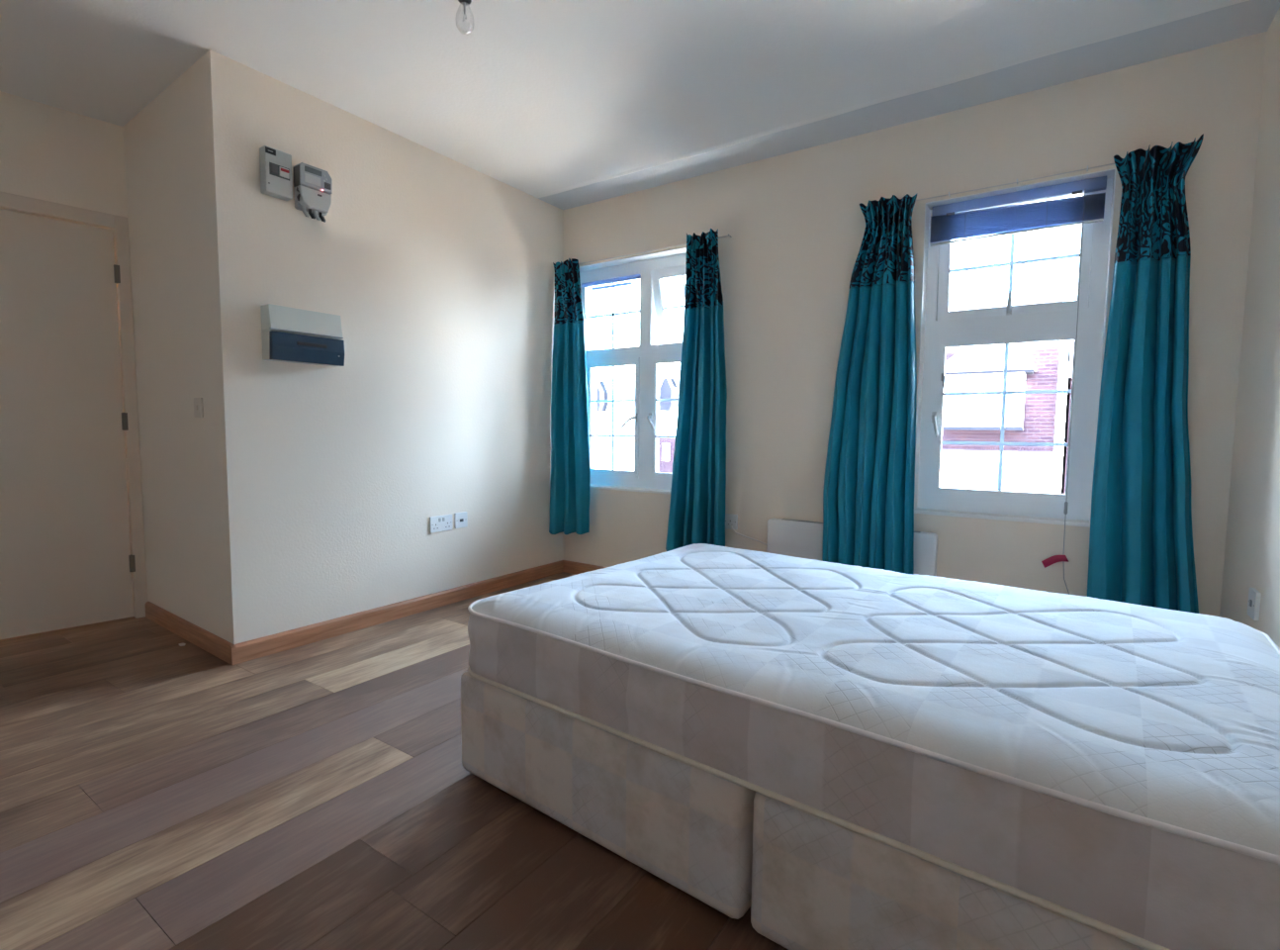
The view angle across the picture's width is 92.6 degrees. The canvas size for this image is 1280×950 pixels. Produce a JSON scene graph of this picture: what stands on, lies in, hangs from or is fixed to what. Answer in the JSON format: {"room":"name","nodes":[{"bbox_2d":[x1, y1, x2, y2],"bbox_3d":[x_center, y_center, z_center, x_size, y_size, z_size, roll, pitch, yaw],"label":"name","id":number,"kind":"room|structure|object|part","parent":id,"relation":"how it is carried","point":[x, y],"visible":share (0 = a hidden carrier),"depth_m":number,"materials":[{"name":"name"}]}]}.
{"room":"bedroom","nodes":[
{"label":"bedroom","id":0,"kind":"room"},
{"bbox_2d":[0,91,127,217],"bbox_3d":[-3.483,-0.441,2.272,0.140,2.700,2.700,4,6,41],"label":"wall","id":1,"kind":"structure","parent":0,"point":[47,152],"depth_m":2.91,"materials":[{"name":"paint"}]},
{"bbox_2d":[0,190,147,639],"bbox_3d":[-2.923,-0.256,2.854,0.073,2.055,0.905,4,6,41],"label":"door","id":2,"kind":"structure","parent":1,"relation":"in","point":[72,551],"depth_m":2.98,"materials":[{"name":"beige paint"}]},
{"bbox_3d":[-2.909,-1.248,2.787,0.072,0.066,0.786,4,6,41],"label":"frame","id":3,"kind":"part","parent":2,"relation":"part of","materials":[{"name":"beige paint"}]},
{"bbox_3d":[-2.641,-0.277,3.174,0.072,2.055,0.052,4,6,41],"label":"frame","id":4,"kind":"part","parent":2,"relation":"part of","materials":[{"name":"beige paint"}]},
{"bbox_2d":[122,49,563,643],"bbox_3d":[-1.647,-0.535,3.776,1.292,2.700,2.162,3,5,34],"label":"wall","id":5,"kind":"structure","parent":0,"point":[301,495],"depth_m":2.97,"materials":[{"name":"paint"}]},
{"bbox_2d":[144,601,235,664],"bbox_3d":[-2.161,0.736,2.912,1.086,0.083,0.017,4,5,36],"label":"baseboard","id":6,"kind":"structure","parent":5,"relation":"attached to","point":[212,643],"depth_m":2.85,"materials":[{"name":"brown wood"}]},
{"bbox_2d":[193,397,203,417],"bbox_3d":[-1.936,-0.294,2.682,0.084,0.086,0.013,4,5,36],"label":"light switch","id":7,"kind":"object","parent":5,"relation":"attached to","point":[198,402],"visible":1,"depth_m":2.67,"materials":[{"name":"beige paint"}]},
{"bbox_2d":[259,145,292,200],"bbox_3d":[-1.560,-1.294,2.629,0.061,0.188,0.112,3,5,34],"label":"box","id":8,"kind":"object","parent":5,"relation":"attached to","point":[276,179],"visible":1,"depth_m":2.61,"materials":[{"name":"grey plastic"}]},
{"bbox_2d":[271,163,288,174],"bbox_3d":[-1.538,-1.299,2.615,0.011,0.038,0.073,3,5,34],"label":"switch","id":9,"kind":"object","parent":8,"relation":"attached to","point":[276,168],"depth_m":2.61,"materials":[{"name":"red plastic"}]},
{"bbox_2d":[260,303,344,365],"bbox_3d":[-1.502,-0.617,2.739,0.099,0.232,0.320,3,5,34],"label":"box","id":10,"kind":"object","parent":5,"relation":"attached to","point":[288,334],"visible":1,"depth_m":2.69,"materials":[{"name":"beige plastic"}]},
{"bbox_2d":[293,162,331,221],"bbox_3d":[-1.468,-1.260,2.743,0.088,0.222,0.147,3,5,34],"label":"meter","id":11,"kind":"object","parent":5,"relation":"attached to","point":[312,184],"visible":1,"depth_m":2.72,"materials":[{"name":"grey plastic"}]},
{"bbox_3d":[-1.448,-1.305,2.708,0.002,0.038,0.070,3,5,34],"label":"label panel","id":12,"kind":"part","parent":11,"relation":"part of","materials":[{"name":"grey plastic"}]},
{"bbox_2d":[229,559,563,664],"bbox_3d":[-1.135,0.704,3.472,0.017,0.083,2.130,3,5,34],"label":"baseboard","id":13,"kind":"structure","parent":5,"relation":"attached to","point":[259,647],"depth_m":3.14,"materials":[{"name":"brown wood"}]},
{"bbox_2d":[429,514,452,532],"bbox_3d":[-1.122,0.274,3.458,0.012,0.088,0.150,3,5,34],"label":"double socket","id":14,"kind":"object","parent":5,"relation":"attached to","point":[440,522],"visible":1,"depth_m":3.45,"materials":[{"name":"white plastic"}]},
{"bbox_2d":[454,511,467,528],"bbox_3d":[-1.043,0.263,3.573,0.013,0.088,0.088,3,5,34],"label":"switch","id":15,"kind":"object","parent":5,"relation":"attached to","point":[461,518],"visible":1,"depth_m":3.57,"materials":[{"name":"white plastic"}]},
{"bbox_2d":[0,571,788,949],"bbox_3d":[-1.059,0.854,2.068,5.225,0.008,4.418,3,5,34],"label":"floor","id":16,"kind":"structure","parent":0,"point":[156,792],"depth_m":1.59,"materials":[{"name":"brown wood"}]},
{"bbox_2d":[460,670,755,918],"bbox_3d":[0.224,0.712,2.003,0.924,0.309,1.275,4,5,37],"label":"base","id":17,"kind":"object","parent":16,"relation":"on","point":[688,826],"visible":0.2,"depth_m":1.41,"materials":[{"name":"white fabric"}]},
{"bbox_2d":[467,543,1279,949],"bbox_3d":[0.576,0.469,1.716,1.835,0.217,1.300,4,5,37],"label":"mattress","id":18,"kind":"object","parent":17,"relation":"on","point":[1110,767],"visible":1,"depth_m":1.16,"materials":[{"name":"white fabric"}]},
{"bbox_2d":[750,791,1147,949],"bbox_3d":[0.946,0.760,1.449,0.870,0.309,1.274,4,5,37],"label":"base","id":19,"kind":"object","parent":16,"relation":"on","point":[818,882],"visible":0.15,"depth_m":1.06,"materials":[{"name":"white fabric"}]},
{"bbox_2d":[0,0,1223,195],"bbox_3d":[-1.082,-1.720,1.898,5.427,0.150,4.500,3,5,34],"label":"ceiling","id":20,"kind":"structure","parent":0,"point":[540,96],"depth_m":2.46,"materials":[{"name":"white paint"}]},
{"bbox_2d":[455,0,474,34],"bbox_3d":[-0.546,-1.510,1.907,0.080,0.258,0.080,3,5,34],"label":"pendant light","id":21,"kind":"object","parent":20,"relation":"hanging from","point":[465,3],"visible":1,"depth_m":1.91,"materials":[{"name":"clear glass"}]},
{"bbox_2d":[563,31,1267,616],"bbox_3d":[0.969,-0.460,3.436,3.927,2.850,0.300,3,5,34],"label":"wall","id":22,"kind":"structure","parent":0,"point":[795,222],"depth_m":2.96,"materials":[{"name":"paint"}]},
{"bbox_2d":[563,559,606,574],"bbox_3d":[0.869,0.729,3.392,3.427,0.083,0.017,3,5,34],"label":"baseboard","id":23,"kind":"structure","parent":22,"relation":"attached to","point":[572,567],"depth_m":4.26,"materials":[{"name":"brown wood"}]},
{"bbox_2d":[579,246,686,494],"bbox_3d":[0.046,-0.645,4.025,1.117,1.494,0.272,3,5,34],"label":"window","id":24,"kind":"structure","parent":22,"relation":"in","point":[647,357],"depth_m":4.01,"materials":[{"name":"white plastic"}]},
{"bbox_2d":[581,274,640,290],"bbox_3d":[-0.198,-1.282,4.097,0.475,0.060,0.030,3,5,34],"label":"roller blind","id":25,"kind":"object","parent":24,"relation":"attached to","point":[637,276],"visible":1,"depth_m":4.08,"materials":[{"name":"blue fabric"}]},
{"bbox_3d":[-0.193,-1.262,4.094,0.330,0.021,0.010,3,5,34],"label":"rail","id":26,"kind":"part","parent":25,"relation":"part of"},
{"bbox_3d":[-0.179,-0.386,4.184,0.448,0.802,0.058,3,5,34],"label":"sash","id":27,"kind":"part","parent":24,"relation":"part of","materials":[{"name":"white plastic"}]},
{"bbox_3d":[-0.076,-0.355,4.038,0.117,0.102,0.043,1,4,12],"label":"handle","id":28,"kind":"part","parent":24,"relation":"part of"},
{"bbox_3d":[-0.007,0.097,4.012,1.117,0.016,0.108,3,5,34],"label":"sill","id":29,"kind":"part","parent":24,"relation":"part of","materials":[{"name":"white paint"}]},
{"bbox_3d":[0.068,-0.340,3.944,0.042,0.116,0.088,-1,5,-23],"label":"handle","id":30,"kind":"part","parent":24,"relation":"part of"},
{"bbox_3d":[0.256,-0.360,3.891,0.448,0.802,0.058,3,5,34],"label":"sash","id":31,"kind":"part","parent":24,"relation":"part of","materials":[{"name":"white plastic"}]},
{"bbox_3d":[0.296,-1.079,3.887,0.452,0.480,0.058,3,19,34],"label":"sash","id":32,"kind":"part","parent":24,"relation":"part of","materials":[{"name":"white plastic"}]},
{"bbox_2d":[578,234,731,264],"bbox_3d":[-0.003,-1.387,3.828,1.250,0.016,0.043,3,5,34],"label":"wire","id":33,"kind":"object","parent":22,"relation":"attached to","point":[728,234],"visible":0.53,"depth_m":3.80,"materials":[{"name":"white metal"}]},
{"bbox_2d":[548,258,590,534],"bbox_3d":[-0.467,-0.514,4.114,0.300,1.846,0.100,2,5,21],"label":"curtain","id":34,"kind":"object","parent":33,"relation":"hanging from","point":[570,480],"visible":1,"depth_m":4.11,"materials":[{"name":"teal fabric"}]},
{"bbox_2d":[665,228,727,550],"bbox_3d":[0.336,-0.458,3.595,0.393,1.882,0.108,3,5,34],"label":"curtain","id":35,"kind":"object","parent":33,"relation":"hanging from","point":[696,514],"visible":0.98,"depth_m":3.55,"materials":[{"name":"teal fabric"}]},
{"bbox_2d":[725,513,737,529],"bbox_3d":[0.532,0.273,3.594,0.088,0.088,0.010,3,5,34],"label":"socket","id":36,"kind":"object","parent":22,"relation":"attached to","point":[730,518],"visible":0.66,"depth_m":3.59,"materials":[{"name":"white plastic"}]},
{"bbox_2d":[731,517,937,576],"bbox_3d":[0.972,0.456,3.262,1.103,0.408,0.085,3,5,34],"label":"heater","id":37,"kind":"object","parent":22,"relation":"attached to","point":[789,537],"visible":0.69,"depth_m":3.26,"materials":[{"name":"white metal"}]},
{"bbox_2d":[782,518,920,532],"bbox_3d":[1.072,0.261,3.166,0.700,0.003,0.030,3,5,34],"label":"grille","id":38,"kind":"object","parent":37,"relation":"attached to","point":[784,521],"depth_m":3.27,"materials":[{"name":"white metal"}]},
{"bbox_2d":[533,0,1279,209],"bbox_3d":[0.811,-1.712,3.092,3.427,0.005,0.305,3,5,34],"label":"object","id":39,"kind":"structure","parent":22,"relation":"attached to","point":[1224,21],"depth_m":2.66,"materials":[{"name":"white paint"}]},
{"bbox_2d":[914,168,1116,527],"bbox_3d":[1.715,-0.543,2.865,0.727,1.494,0.215,3,5,34],"label":"window","id":40,"kind":"structure","parent":22,"relation":"in","point":[941,328],"depth_m":2.85,"materials":[{"name":"white plastic"}]},
{"bbox_3d":[1.451,-0.250,3.019,0.031,0.124,0.059,1,4,10],"label":"handle","id":41,"kind":"part","parent":40,"relation":"part of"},
{"bbox_3d":[1.678,0.197,2.875,0.727,0.016,0.108,3,5,34],"label":"sill","id":42,"kind":"part","parent":40,"relation":"part of","materials":[{"name":"white paint"}]},
{"bbox_3d":[1.720,-0.269,2.904,0.622,0.792,0.058,3,5,34],"label":"sash","id":43,"kind":"part","parent":40,"relation":"part of","materials":[{"name":"white plastic"}]},
{"bbox_3d":[1.725,-0.795,2.860,0.022,0.114,0.055,3,11,34],"label":"handle","id":44,"kind":"part","parent":40,"relation":"part of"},
{"bbox_3d":[1.743,-1.013,2.873,0.622,0.542,0.058,3,11,34],"label":"sash","id":45,"kind":"part","parent":40,"relation":"part of","materials":[{"name":"white plastic"}]},
{"bbox_2d":[929,176,1106,594],"bbox_3d":[1.668,-0.378,2.816,0.676,1.800,0.104,3,5,34],"label":"blind","id":46,"kind":"object","parent":40,"relation":"attached to","point":[1001,215],"visible":0.99,"depth_m":2.75,"materials":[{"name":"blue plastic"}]},
{"bbox_3d":[1.690,-1.099,2.785,0.671,0.008,0.026,3,5,34],"label":"rail","id":47,"kind":"part","parent":46,"relation":"part of","materials":[{"name":"grey plastic"}]},
{"bbox_3d":[1.893,-0.343,2.648,0.037,1.760,0.059,3,5,34],"label":"pull cord","id":48,"kind":"part","parent":46,"relation":"part of","materials":[{"name":"plastic"}]},
{"bbox_2d":[915,163,1114,200],"bbox_3d":[1.660,-1.296,2.711,1.100,0.017,0.032,3,5,34],"label":"wire","id":49,"kind":"object","parent":22,"relation":"attached to","point":[1087,168],"visible":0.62,"depth_m":2.69,"materials":[{"name":"white metal"}]},
{"bbox_2d":[822,193,916,574],"bbox_3d":[1.149,-0.359,3.003,0.455,1.968,0.176,3,5,34],"label":"curtain","id":50,"kind":"object","parent":49,"relation":"hanging from","point":[869,477],"visible":0.94,"depth_m":2.99,"materials":[{"name":"teal fabric"}]},
{"bbox_2d":[1087,133,1203,613],"bbox_3d":[2.057,-0.306,2.441,0.371,1.962,0.106,3,5,34],"label":"curtain","id":51,"kind":"object","parent":22,"relation":"hanging from","point":[1142,548],"visible":0.94,"depth_m":2.44,"materials":[{"name":"teal fabric"}]},
{"bbox_2d":[1219,6,1279,647],"bbox_3d":[1.124,-0.263,0.438,0.200,2.700,4.600,3,5,34],"label":"wall","id":52,"kind":"structure","parent":0,"point":[1252,538],"depth_m":2.12,"materials":[{"name":"paint"}]},
{"bbox_2d":[1247,587,1261,620],"bbox_3d":[2.017,0.424,2.014,0.016,0.092,0.088,3,5,34],"label":"socket","id":53,"kind":"object","parent":52,"relation":"attached to","point":[1253,603],"visible":1,"depth_m":1.99,"materials":[{"name":"white plastic"}]},
{"bbox_3d":[16.334,2.047,29.490,80.000,0.200,59.700,3,5,34],"label":"ground","id":54,"kind":"structure","parent":0,"visible":0},
{"bbox_2d":[596,323,683,472],"bbox_3d":[-0.792,-1.476,22.418,9.200,7.550,6.600,3,5,34],"label":"house","id":55,"kind":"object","parent":54,"relation":"on","point":[624,376],"visible":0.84,"depth_m":18.71,"materials":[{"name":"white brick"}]},
{"bbox_3d":[-1.125,-0.758,19.097,0.130,0.660,0.060,3,5,34],"label":"window casing","id":56,"kind":"part","parent":55,"relation":"part of","materials":[{"name":"white"}]},
{"bbox_3d":[-0.546,-0.689,18.709,0.270,0.470,0.010,3,5,34],"label":"pane","id":57,"kind":"part","parent":55,"relation":"part of","materials":[{"name":"white glass"}]},
{"bbox_3d":[-0.546,-0.689,18.709,0.330,0.530,0.060,3,5,34],"label":"window casing","id":58,"kind":"part","parent":55,"relation":"part of","materials":[{"name":"white"}]},
{"bbox_3d":[-0.312,-2.182,18.449,0.100,0.590,0.010,3,5,34],"label":"pane","id":59,"kind":"part","parent":55,"relation":"part of","materials":[{"name":"white glass"}]},
{"bbox_3d":[-0.312,-2.182,18.449,0.160,0.650,0.060,3,5,34],"label":"window casing","id":60,"kind":"part","parent":55,"relation":"part of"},
{"bbox_3d":[0.759,-0.666,17.824,0.220,0.500,0.060,3,5,34],"label":"window casing","id":61,"kind":"part","parent":55,"relation":"part of","materials":[{"name":"white"}]},
{"bbox_3d":[0.759,-0.666,17.824,0.160,0.440,0.010,3,5,34],"label":"pane","id":62,"kind":"part","parent":55,"relation":"part of","materials":[{"name":"white glass"}]},
{"bbox_2d":[939,297,1068,493],"bbox_3d":[8.022,-0.785,16.209,5.200,7.250,6.650,3,5,34],"label":"brick house","id":63,"kind":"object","parent":54,"relation":"on","point":[1029,417],"visible":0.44,"depth_m":12.85,"materials":[{"name":"red brick"},{"name":"white paint"}]},
{"bbox_3d":[7.076,-0.002,13.623,0.400,0.650,0.070,3,5,34],"label":"window casing","id":64,"kind":"part","parent":63,"relation":"part of","materials":[{"name":"white"}]},
{"bbox_3d":[7.073,-0.002,13.619,0.300,0.550,0.010,3,5,34],"label":"pane","id":65,"kind":"part","parent":63,"relation":"part of","materials":[{"name":"white glass"}]},
{"bbox_2d":[942,426,1023,430],"bbox_3d":[7.307,-0.991,13.091,1.520,0.065,0.580,3,5,34],"label":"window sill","id":66,"kind":"structure","parent":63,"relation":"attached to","point":[944,427],"depth_m":12.90,"materials":[{"name":"stone"}]},
{"bbox_3d":[7.736,0.028,13.171,0.200,0.570,0.010,3,5,34],"label":"pane","id":67,"kind":"part","parent":63,"relation":"part of","materials":[{"name":"glass"}]},
{"bbox_3d":[7.738,0.027,13.175,0.300,0.670,0.070,3,5,34],"label":"window casing","id":68,"kind":"part","parent":63,"relation":"part of","materials":[{"name":"white"}]},
{"bbox_2d":[1060,340,1074,493],"bbox_3d":[12.972,-0.335,13.453,6.080,6.850,6.100,3,5,34],"label":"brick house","id":69,"kind":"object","parent":54,"relation":"on","point":[1071,342],"visible":0.02,"depth_m":13.49,"materials":[{"name":"brick"}]}
]}

